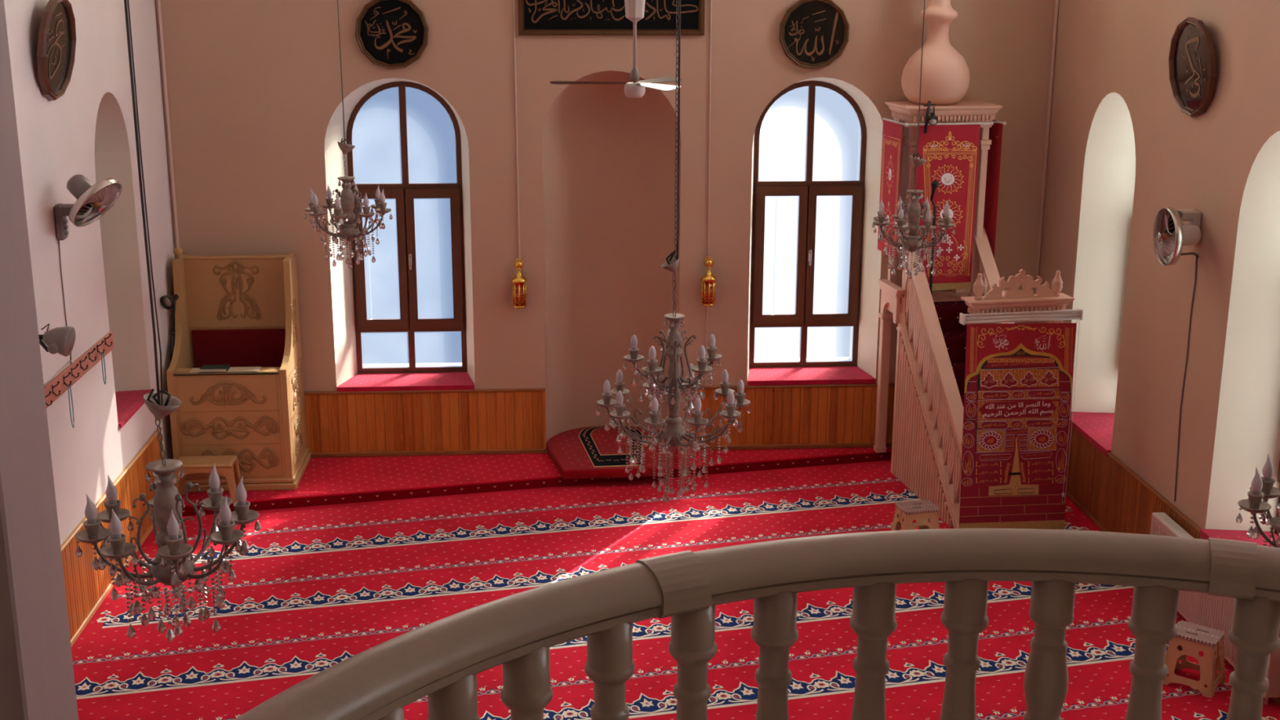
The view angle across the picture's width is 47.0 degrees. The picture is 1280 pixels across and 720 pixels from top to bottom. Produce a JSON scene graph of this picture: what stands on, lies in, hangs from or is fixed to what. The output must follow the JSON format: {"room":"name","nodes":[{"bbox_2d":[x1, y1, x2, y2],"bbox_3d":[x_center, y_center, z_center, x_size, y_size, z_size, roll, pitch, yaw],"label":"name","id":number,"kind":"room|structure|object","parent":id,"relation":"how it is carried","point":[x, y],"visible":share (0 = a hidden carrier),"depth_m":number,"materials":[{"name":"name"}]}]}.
{"room":"mosque","nodes":[
{"label":"mosque","id":0,"kind":"room"},
{"bbox_2d":[0,0,78,719],"bbox_3d":[-1.086,0.386,2.057,0.500,6.399,0.201,-1,15,-4],"label":"wall","id":1,"kind":"structure","parent":0,"point":[37,675],"depth_m":1.99,"materials":[{"name":"paint"}]},
{"bbox_2d":[4,0,175,545],"bbox_3d":[-3.694,-0.337,4.767,0.750,6.400,15.870,-1,15,-4],"label":"wall","id":2,"kind":"structure","parent":0,"point":[88,131],"depth_m":9.98,"materials":[{"name":"paint"}]},
{"bbox_2d":[36,0,75,100],"bbox_3d":[-3.554,-1.903,8.985,0.131,0.627,0.626,-1,15,-4],"label":"roundel","id":3,"kind":"object","parent":2,"relation":"attached to","point":[56,39],"visible":1,"depth_m":8.97,"materials":[{"name":"black wood"}]},
{"bbox_2d":[38,323,75,356],"bbox_3d":[-3.448,-0.120,8.627,0.249,0.206,0.184,-1,15,-4],"label":"wall speaker","id":4,"kind":"object","parent":2,"relation":"attached to","point":[61,340],"visible":0.96,"depth_m":8.58,"materials":[{"name":"grey plastic"}]},
{"bbox_2d":[44,330,114,408],"bbox_3d":[-3.575,0.104,9.255,0.068,0.155,2.041,-1,15,-4],"label":"coat rack","id":5,"kind":"object","parent":2,"relation":"attached to","point":[55,388],"visible":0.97,"depth_m":9.44,"materials":[{"name":"brown wood"}]},
{"bbox_2d":[44,359,71,386],"bbox_3d":[-3.587,0.078,9.082,0.008,0.026,0.542,-1,15,-4],"label":"cable","id":6,"kind":"object","parent":5,"relation":"attached to","point":[67,363],"visible":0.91,"depth_m":9.07,"materials":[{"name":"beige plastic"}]},
{"bbox_2d":[67,383,74,427],"bbox_3d":[-3.554,0.287,9.206,0.008,0.289,0.061,-1,15,-4],"label":"beads","id":7,"kind":"object","parent":5,"relation":"hanging from","point":[69,387],"visible":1,"depth_m":9.20,"materials":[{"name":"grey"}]},
{"bbox_2d":[101,351,106,384],"bbox_3d":[-3.603,0.055,9.900,0.008,0.229,0.061,-1,15,-4],"label":"beads","id":8,"kind":"object","parent":5,"relation":"hanging from","point":[102,353],"visible":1,"depth_m":9.90,"materials":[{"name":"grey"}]},
{"bbox_2d":[53,174,122,240],"bbox_3d":[-3.390,-0.920,8.995,0.432,0.415,0.370,-1,15,-4],"label":"wall fan","id":9,"kind":"object","parent":2,"relation":"attached to","point":[92,202],"visible":1,"depth_m":8.98,"materials":[{"name":"grey plastic"}]},
{"bbox_2d":[57,240,71,364],"bbox_3d":[-3.611,-0.339,9.256,0.007,0.873,0.036,-1,15,-4],"label":"cable","id":10,"kind":"object","parent":9,"relation":"hanging from","point":[58,240],"visible":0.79,"depth_m":9.21,"materials":[{"name":"grey plastic"}]},
{"bbox_2d":[60,426,163,647],"bbox_3d":[-3.264,2.620,4.815,0.030,0.660,14.000,-1,15,-4],"label":"wood wainscoting","id":11,"kind":"structure","parent":2,"relation":"attached to","point":[86,588],"depth_m":9.89,"materials":[{"name":"brown wood"}]},
{"bbox_2d":[115,389,151,428],"bbox_3d":[-3.906,0.355,10.817,0.430,0.033,0.892,-1,15,-4],"label":"carpet","id":12,"kind":"object","parent":2,"relation":"on","point":[128,402],"visible":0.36,"depth_m":10.90,"materials":[{"name":"red carpet"}]},
{"bbox_2d":[155,0,1055,449],"bbox_3d":[-0.221,-2.317,12.325,8.740,6.400,0.750,-1,15,-4],"label":"wall","id":13,"kind":"structure","parent":0,"point":[255,91],"depth_m":12.04,"materials":[{"name":"paint"}]},
{"bbox_2d":[155,0,179,256],"bbox_3d":[-3.776,-2.071,11.739,0.023,4.800,0.023,13,19,39],"label":"duct","id":14,"kind":"object","parent":13,"relation":"attached to","point":[158,2],"visible":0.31,"depth_m":11.78,"materials":[{"name":"beige"}]},
{"bbox_2d":[355,0,428,69],"bbox_3d":[-1.970,-2.605,11.708,0.581,0.580,0.056,-1,15,-4],"label":"roundel","id":15,"kind":"object","parent":13,"relation":"attached to","point":[391,34],"visible":1,"depth_m":11.71,"materials":[{"name":"black wood"}]},
{"bbox_2d":[337,372,474,391],"bbox_3d":[-1.995,0.186,12.674,1.155,0.041,0.430,-1,15,-4],"label":"carpet","id":16,"kind":"object","parent":13,"relation":"on","point":[430,380],"visible":1,"depth_m":12.58,"materials":[{"name":"red carpet"}]},
{"bbox_2d":[346,80,467,373],"bbox_3d":[-1.986,-1.101,12.565,0.955,2.515,0.117,-1,15,-4],"label":"window","id":17,"kind":"structure","parent":13,"relation":"in","point":[406,138],"depth_m":12.58,"materials":[{"name":"brown wood"}]},
{"bbox_2d":[303,387,546,457],"bbox_3d":[-1.842,0.537,12.560,2.074,0.580,0.030,-1,15,-4],"label":"wood wainscoting","id":18,"kind":"structure","parent":13,"relation":"attached to","point":[493,421],"depth_m":12.56,"materials":[{"name":"brown wood"}]},
{"bbox_2d":[512,0,520,259],"bbox_3d":[-1.007,-2.392,11.855,0.034,3.220,0.018,-1,15,-4],"label":"cord","id":19,"kind":"object","parent":13,"relation":"attached to","point":[513,5],"visible":1,"depth_m":11.98,"materials":[{"name":"beige"}]},
{"bbox_2d":[511,258,527,308],"bbox_3d":[-1.003,-0.636,12.248,0.136,0.404,0.146,-1,15,-4],"label":"brass lantern","id":20,"kind":"object","parent":13,"relation":"attached to","point":[519,300],"visible":1,"depth_m":12.21,"materials":[{"name":"gold metal"}]},
{"bbox_2d":[518,0,704,35],"bbox_3d":[-0.226,-2.860,11.773,1.493,0.520,0.037,-1,15,-4],"label":"plaque","id":21,"kind":"object","parent":13,"relation":"attached to","point":[535,17],"visible":0.98,"depth_m":11.80,"materials":[{"name":"black"}]},
{"bbox_2d":[542,71,680,452],"bbox_3d":[-0.253,-0.801,12.604,1.141,3.325,0.520,-1,15,-4],"label":"wall niche","id":22,"kind":"object","parent":13,"relation":"in","point":[608,156],"visible":0.77,"depth_m":12.70,"materials":[{"name":"paint"}]},
{"bbox_2d":[704,306,708,386],"bbox_3d":[0.565,-0.118,12.565,0.019,0.710,0.019,13,19,39],"label":"duct","id":23,"kind":"object","parent":13,"relation":"attached to","point":[707,308],"visible":0.71,"depth_m":12.53,"materials":[{"name":"beige"}]},
{"bbox_2d":[700,257,716,306],"bbox_3d":[0.575,-0.657,12.354,0.136,0.404,0.146,-1,15,-4],"label":"brass lantern","id":24,"kind":"object","parent":13,"relation":"attached to","point":[708,279],"visible":1,"depth_m":12.32,"materials":[{"name":"gold metal"}]},
{"bbox_2d":[706,0,711,255],"bbox_3d":[0.570,-2.425,11.958,0.021,3.200,0.021,13,19,39],"label":"cord","id":25,"kind":"object","parent":13,"relation":"attached to","point":[710,1],"visible":1,"depth_m":12.08,"materials":[{"name":"beige"}]},
{"bbox_2d":[691,382,894,450],"bbox_3d":[1.329,0.494,12.771,1.770,0.575,0.030,-1,15,-4],"label":"wood wainscoting","id":26,"kind":"structure","parent":13,"relation":"attached to","point":[843,415],"depth_m":12.78,"materials":[{"name":"brown wood"}]},
{"bbox_2d":[749,80,866,368],"bbox_3d":[1.457,-1.151,12.794,0.973,2.515,0.117,-1,15,-4],"label":"window","id":27,"kind":"structure","parent":13,"relation":"in","point":[811,138],"depth_m":12.79,"materials":[{"name":"brown wood"}]},
{"bbox_2d":[747,366,875,385],"bbox_3d":[1.468,0.137,12.904,1.113,0.041,0.430,-1,15,-4],"label":"carpet","id":28,"kind":"object","parent":13,"relation":"on","point":[816,375],"visible":1,"depth_m":12.82,"materials":[{"name":"red carpet"}]},
{"bbox_2d":[779,0,848,68],"bbox_3d":[1.412,-2.650,11.933,0.562,0.576,0.056,-1,15,-4],"label":"roundel","id":29,"kind":"object","parent":13,"relation":"attached to","point":[814,33],"visible":1,"depth_m":11.93,"materials":[{"name":"black wood"}]},
{"bbox_2d":[1031,0,1059,323],"bbox_3d":[3.403,-2.173,12.214,0.026,4.800,0.026,13,19,39],"label":"cable","id":30,"kind":"object","parent":13,"relation":"attached to","point":[1057,2],"visible":0.62,"depth_m":12.29,"materials":[{"name":"beige"}]},
{"bbox_2d":[71,460,1279,719],"bbox_3d":[0.307,2.890,5.510,7.240,0.205,15.120,-1,15,-4],"label":"floor","id":31,"kind":"structure","parent":0,"point":[315,588],"depth_m":9.76,"materials":[{"name":"red carpet"}]},
{"bbox_2d":[180,447,892,516],"bbox_3d":[-0.614,0.988,12.165,6.340,0.086,1.188,-1,15,-4],"label":"platform","id":32,"kind":"object","parent":31,"relation":"on","point":[325,481],"visible":0.63,"depth_m":12.21,"materials":[{"name":"red carpet"}]},
{"bbox_2d":[173,455,240,503],"bbox_3d":[-3.394,0.933,11.542,0.494,0.322,0.261,-1,15,-4],"label":"plastic stool","id":33,"kind":"object","parent":32,"relation":"on","point":[228,466],"visible":0.75,"depth_m":11.44,"materials":[{"name":"beige paint"}]},
{"bbox_2d":[166,247,311,492],"bbox_3d":[-3.255,0.042,11.895,0.970,1.869,0.810,-1,15,-4],"label":"pulpit","id":34,"kind":"object","parent":32,"relation":"on","point":[236,310],"visible":0.94,"depth_m":11.83,"materials":[{"name":"beige paint"}]},
{"bbox_2d":[160,293,178,364],"bbox_3d":[-3.710,-0.130,11.691,0.130,0.794,0.148,-1,15,-4],"label":"desk lamp","id":35,"kind":"object","parent":34,"relation":"attached to","point":[166,302],"visible":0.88,"depth_m":11.62,"materials":[{"name":"black plastic"}]},
{"bbox_2d":[189,368,199,373],"bbox_3d":[-3.495,0.082,11.585,0.070,0.006,0.135,-1,15,-4],"label":"paper","id":36,"kind":"object","parent":34,"relation":"on","point":[193,370],"visible":1,"depth_m":11.56,"materials":[{"name":"beige paper"}]},
{"bbox_2d":[199,364,230,372],"bbox_3d":[-3.349,0.066,11.603,0.217,0.027,0.132,-1,15,-4],"label":"book","id":37,"kind":"object","parent":34,"relation":"on","point":[205,368],"visible":1,"depth_m":11.55,"materials":[{"name":"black paper"}]},
{"bbox_2d":[226,366,261,372],"bbox_3d":[-3.120,0.075,11.615,0.238,0.008,0.135,-1,15,-4],"label":"paper","id":38,"kind":"object","parent":34,"relation":"on","point":[239,369],"visible":1,"depth_m":11.60,"materials":[{"name":"beige paper"}]},
{"bbox_2d":[546,425,677,479],"bbox_3d":[-0.234,0.776,12.658,1.133,0.076,1.228,-1,15,-4],"label":"rug","id":39,"kind":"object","parent":32,"relation":"on","point":[591,451],"depth_m":12.42,"materials":[{"name":"carpet"}]},
{"bbox_2d":[890,499,940,530],"bbox_3d":[2.026,1.225,10.813,0.311,0.332,0.252,-4,15,-14],"label":"folding stool","id":40,"kind":"object","parent":31,"relation":"on","point":[921,511],"visible":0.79,"depth_m":10.72,"materials":[{"name":"brown plastic"}]},
{"bbox_2d":[873,0,1074,528],"bbox_3d":[2.581,-1.055,11.484,0.817,4.545,1.964,-3,15,-11],"label":"pulpit","id":41,"kind":"object","parent":31,"relation":"on","point":[926,449],"visible":0.62,"depth_m":11.74,"materials":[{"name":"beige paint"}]},
{"bbox_2d":[877,117,907,258],"bbox_3d":[2.068,-1.399,11.974,0.073,1.096,0.525,-3,15,-11],"label":"curtain","id":42,"kind":"object","parent":41,"relation":"hanging from","point":[891,131],"visible":0.8,"depth_m":11.96,"materials":[{"name":"red fabric"}]},
{"bbox_2d":[924,101,937,133],"bbox_3d":[2.292,-1.916,11.635,0.104,0.252,0.118,-3,15,-11],"label":"spotlight","id":43,"kind":"object","parent":41,"relation":"attached to","point":[932,120],"visible":1,"depth_m":11.63,"materials":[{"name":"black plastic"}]},
{"bbox_2d":[928,180,938,294],"bbox_3d":[2.353,-0.827,11.858,0.160,1.251,0.160,-3,15,-11],"label":"microphone stand","id":44,"kind":"object","parent":41,"relation":"on","point":[935,184],"visible":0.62,"depth_m":11.77,"materials":[{"name":"black metal"}]},
{"bbox_2d":[906,121,993,289],"bbox_3d":[2.451,-1.242,11.918,0.753,1.360,0.094,-3,15,-11],"label":"curtain","id":45,"kind":"object","parent":41,"relation":"hanging from","point":[950,151],"visible":0.83,"depth_m":11.85,"materials":[{"name":"red fabric"}]},
{"bbox_2d":[982,120,1006,257],"bbox_3d":[2.837,-1.366,12.136,0.074,1.236,0.525,-3,15,-11],"label":"curtain","id":46,"kind":"object","parent":41,"relation":"hanging from","point":[993,161],"visible":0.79,"depth_m":12.04,"materials":[{"name":"red fabric"}]},
{"bbox_2d":[959,307,1083,529],"bbox_3d":[2.771,0.473,10.920,0.925,1.714,0.080,-3,15,-11],"label":"printed banner","id":47,"kind":"object","parent":41,"relation":"hanging from","point":[1019,377],"visible":0.99,"depth_m":10.89,"materials":[{"name":"red fabric"}]},
{"bbox_2d":[1162,620,1225,697],"bbox_3d":[3.298,1.769,8.762,0.311,0.332,0.252,11,18,36],"label":"folding stool","id":48,"kind":"object","parent":31,"relation":"on","point":[1190,638],"visible":0.87,"depth_m":8.70,"materials":[{"name":"beige plastic"}]},
{"bbox_2d":[1150,512,1279,704],"bbox_3d":[3.584,1.522,9.264,0.106,0.557,1.728,-1,15,-4],"label":"radiator","id":49,"kind":"object","parent":31,"relation":"on","point":[1216,612],"visible":0.29,"depth_m":9.13,"materials":[{"name":"white metal"}]},
{"bbox_2d":[1151,512,1193,537],"bbox_3d":[3.584,1.264,9.196,0.085,0.022,1.724,-1,15,-4],"label":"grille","id":50,"kind":"object","parent":49,"relation":"attached to","point":[1163,521],"depth_m":9.81,"materials":[{"name":"white"}]},
{"bbox_2d":[1035,0,1279,532],"bbox_3d":[4.277,-0.451,5.297,0.750,6.400,15.870,-1,15,-4],"label":"wall","id":51,"kind":"structure","parent":0,"point":[1122,150],"depth_m":9.96,"materials":[{"name":"paint"}]},
{"bbox_2d":[1070,411,1114,456],"bbox_3d":[3.688,0.568,11.562,0.444,0.048,1.012,-1,15,-4],"label":"carpet","id":52,"kind":"object","parent":51,"relation":"on","point":[1097,428],"visible":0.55,"depth_m":11.62,"materials":[{"name":"red carpet"}]},
{"bbox_2d":[1066,426,1279,706],"bbox_3d":[3.905,2.444,5.635,0.030,0.625,14.700,-1,15,-4],"label":"wood wainscoting","id":53,"kind":"structure","parent":51,"relation":"attached to","point":[1108,492],"depth_m":11.00,"materials":[{"name":"brown wood"}]},
{"bbox_2d":[1152,207,1201,266],"bbox_3d":[3.468,-0.790,9.422,0.315,0.374,0.374,-1,15,-4],"label":"wall fan","id":54,"kind":"object","parent":51,"relation":"attached to","point":[1170,233],"visible":1,"depth_m":9.39,"materials":[{"name":"silver metal"}]},
{"bbox_2d":[1173,253,1197,501],"bbox_3d":[3.608,0.130,9.750,0.009,1.690,0.063,-1,15,-4],"label":"cable","id":55,"kind":"object","parent":51,"relation":"attached to","point":[1196,253],"visible":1,"depth_m":9.76,"materials":[{"name":"grey plastic"}]},
{"bbox_2d":[1168,17,1216,116],"bbox_3d":[3.548,-1.883,9.480,0.107,0.627,0.626,-1,15,-4],"label":"roundel","id":56,"kind":"object","parent":51,"relation":"attached to","point":[1192,55],"visible":1,"depth_m":9.46,"materials":[{"name":"black wood"}]},
{"bbox_2d":[1200,528,1278,546],"bbox_3d":[3.866,1.237,9.025,0.444,0.048,1.012,-1,15,-4],"label":"carpet","id":57,"kind":"object","parent":51,"relation":"on","point":[1234,535],"visible":0.15,"depth_m":9.39,"materials":[{"name":"red carpet"}]},
{"bbox_2d":[1274,461,1279,536],"bbox_3d":[4.114,-0.018,8.711,0.085,2.580,0.880,-1,15,-4],"label":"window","id":58,"kind":"structure","parent":51,"relation":"in","point":[1278,474],"depth_m":9.39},
{"bbox_3d":[0.327,-3.538,3.817,8.740,0.300,16.620,-1,15,-4],"label":"ceiling","id":59,"kind":"structure","parent":0,"visible":0},
{"bbox_2d":[75,0,261,641],"bbox_3d":[-1.629,-1.239,4.638,0.589,4.576,0.589,-1,15,-4],"label":"chandelier","id":60,"kind":"object","parent":59,"relation":"hanging from","point":[173,564],"visible":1,"depth_m":5.05,"materials":[{"name":"silver metal"}]},
{"bbox_2d":[303,0,392,268],"bbox_3d":[-2.029,-2.734,9.813,0.589,4.314,0.589,-6,16,-23],"label":"chandelier","id":61,"kind":"object","parent":59,"relation":"hanging from","point":[348,231],"visible":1,"depth_m":10.22,"materials":[{"name":"metal"}]},
{"bbox_2d":[550,0,682,97],"bbox_3d":[-0.120,-3.090,8.689,0.856,3.052,0.926,-1,15,-4],"label":"ceiling fan","id":62,"kind":"object","parent":59,"relation":"hanging from","point":[634,9],"visible":0.99,"depth_m":9.03,"materials":[{"name":"beige plastic"}]},
{"bbox_2d":[595,0,751,502],"bbox_3d":[0.188,-1.702,7.442,0.844,5.113,0.804,-11,19,-37],"label":"chandelier","id":63,"kind":"object","parent":59,"relation":"hanging from","point":[673,433],"visible":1,"depth_m":7.88,"materials":[{"name":"silver metal"}]},
{"bbox_2d":[871,0,955,279],"bbox_3d":[1.964,-2.679,10.108,0.589,4.314,0.589,1,15,4],"label":"chandelier","id":64,"kind":"object","parent":59,"relation":"hanging from","point":[912,242],"visible":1,"depth_m":10.51,"materials":[{"name":"metal"}]},
{"bbox_2d":[1235,453,1279,547],"bbox_3d":[2.521,-1.262,4.923,0.589,4.576,0.589,-4,15,-15],"label":"chandelier","id":65,"kind":"object","parent":59,"relation":"hanging from","point":[1261,487],"visible":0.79,"depth_m":5.46,"materials":[{"name":"metal"}]},
{"bbox_3d":[0.641,1.693,0.217,7.240,0.220,5.470,-1,15,-4],"label":"floor","id":66,"kind":"structure","parent":0,"visible":0},
{"bbox_2d":[233,528,1279,719],"bbox_3d":[0.669,0.795,1.937,2.660,0.639,1.584,1,15,5],"label":"gallery balustrade","id":67,"kind":"object","parent":66,"relation":"on","point":[441,660],"visible":1,"depth_m":2.49,"materials":[{"name":"paint"}]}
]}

